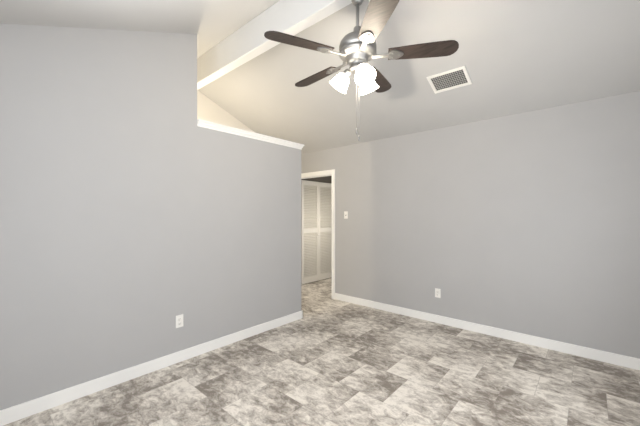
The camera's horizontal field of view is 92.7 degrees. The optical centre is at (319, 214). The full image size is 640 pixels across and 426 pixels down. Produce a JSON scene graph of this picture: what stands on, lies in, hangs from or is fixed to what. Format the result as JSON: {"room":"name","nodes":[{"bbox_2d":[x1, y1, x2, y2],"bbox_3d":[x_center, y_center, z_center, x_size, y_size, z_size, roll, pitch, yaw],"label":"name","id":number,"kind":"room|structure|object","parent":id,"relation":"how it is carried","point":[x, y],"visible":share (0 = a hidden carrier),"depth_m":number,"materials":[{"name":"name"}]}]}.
{"room":"empty bedroom","nodes":[
{"label":"empty bedroom","id":0,"kind":"room"},
{"bbox_2d":[0,23,300,409],"bbox_3d":[-1.519,-0.205,2.659,0.120,3.120,3.710,0,0,41],"label":"wall","id":1,"kind":"structure","parent":0,"point":[140,210],"depth_m":2.47,"materials":[{"name":"grey paint"}]},
{"bbox_2d":[0,310,302,425],"bbox_3d":[-1.474,1.305,2.710,0.152,0.100,3.606,0,0,41],"label":"baseboard","id":2,"kind":"structure","parent":1,"relation":"attached to","point":[33,407],"depth_m":2.48,"materials":[{"name":"white paint"}]},
{"bbox_2d":[176,314,182,327],"bbox_3d":[-1.295,0.980,2.815,0.010,0.114,0.070,0,0,41],"label":"outlet","id":3,"kind":"object","parent":1,"relation":"attached to","point":[179,320],"visible":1,"depth_m":2.81,"materials":[{"name":"white plastic"}]},
{"bbox_2d":[197,119,303,149],"bbox_3d":[-0.751,-0.891,3.528,0.180,0.067,1.450,0,0,41],"label":"trim","id":4,"kind":"structure","parent":1,"relation":"on","point":[229,129],"depth_m":3.35,"materials":[{"name":"white paint"}]},
{"bbox_2d":[197,90,331,284],"bbox_3d":[-1.385,-0.283,4.864,0.120,3.276,7.190,0,0,41],"label":"wall","id":5,"kind":"structure","parent":0,"point":[208,109],"depth_m":4.56,"materials":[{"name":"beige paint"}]},
{"bbox_2d":[301,176,331,182],"bbox_3d":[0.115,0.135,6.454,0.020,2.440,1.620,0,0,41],"label":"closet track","id":6,"kind":"structure","parent":5,"relation":"attached to","point":[326,179],"depth_m":6.37,"materials":[{"name":"black metal"}]},
{"bbox_2d":[301,180,331,283],"bbox_3d":[0.134,0.334,6.431,0.059,2.018,1.450,0,0,41],"label":"bifold closet door","id":7,"kind":"structure","parent":5,"relation":"in","point":[316,231],"depth_m":6.20,"materials":[{"name":"white paint"}]},
{"bbox_2d":[0,0,639,153],"bbox_3d":[-0.321,-1.436,2.354,5.040,1.169,4.840,0,0,41],"label":"ceiling","id":8,"kind":"structure","parent":0,"point":[516,56],"depth_m":2.79,"materials":[{"name":"grey paint"}]},
{"bbox_2d":[197,0,351,89],"bbox_3d":[-0.142,-1.769,2.556,4.800,0.363,0.105,0,0,41],"label":"ridge beam","id":9,"kind":"structure","parent":8,"relation":"attached to","point":[248,41],"depth_m":2.87,"materials":[{"name":"white paint"}]},
{"bbox_2d":[264,0,458,140],"bbox_3d":[0.251,-1.056,2.231,1.273,1.065,1.295,0,0,41],"label":"fan","id":10,"kind":"object","parent":9,"relation":"hanging from","point":[356,53],"visible":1,"depth_m":2.10,"materials":[{"name":"brown wood"}]},
{"bbox_2d":[426,66,471,93],"bbox_3d":[1.300,-1.355,3.073,0.370,0.102,0.234,0,0,41],"label":"ceiling vent","id":11,"kind":"object","parent":8,"relation":"in","point":[458,77],"visible":1,"depth_m":3.07,"materials":[{"name":"white plastic"}]},
{"bbox_2d":[3,277,639,425],"bbox_3d":[0.458,1.405,3.234,5.040,0.100,7.190,0,0,41],"label":"floor","id":12,"kind":"structure","parent":0,"point":[326,360],"depth_m":2.45,"materials":[{"name":"tile"}]},
{"bbox_2d":[301,91,639,358],"bbox_3d":[1.243,0.105,4.121,5.040,2.500,0.120,0,0,41],"label":"wall","id":13,"kind":"structure","parent":0,"point":[528,223],"depth_m":3.32,"materials":[{"name":"grey paint"}]},
{"bbox_2d":[301,169,334,298],"bbox_3d":[-0.111,0.309,5.308,1.044,2.092,0.140,0,0,41],"label":"door frame","id":14,"kind":"structure","parent":13,"relation":"attached to","point":[324,173],"depth_m":4.94,"materials":[{"name":"white paint"}]},
{"bbox_2d":[344,211,347,218],"bbox_3d":[0.403,0.000,4.772,0.070,0.114,0.017,0,0,41],"label":"switch plate","id":15,"kind":"object","parent":13,"relation":"attached to","point":[345,214],"visible":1,"depth_m":4.77,"materials":[{"name":"white plastic"}]},
{"bbox_2d":[435,288,440,297],"bbox_3d":[1.477,0.980,3.828,0.070,0.114,0.010,0,0,41],"label":"electrical outlet","id":16,"kind":"object","parent":13,"relation":"attached to","point":[437,293],"visible":1,"depth_m":3.82,"materials":[{"name":"white plastic"}]},
{"bbox_2d":[335,293,639,369],"bbox_3d":[1.607,1.305,3.706,3.645,0.100,0.020,0,0,41],"label":"baseboard","id":17,"kind":"structure","parent":13,"relation":"attached to","point":[603,356],"depth_m":3.29,"materials":[{"name":"white paint"}]}
]}

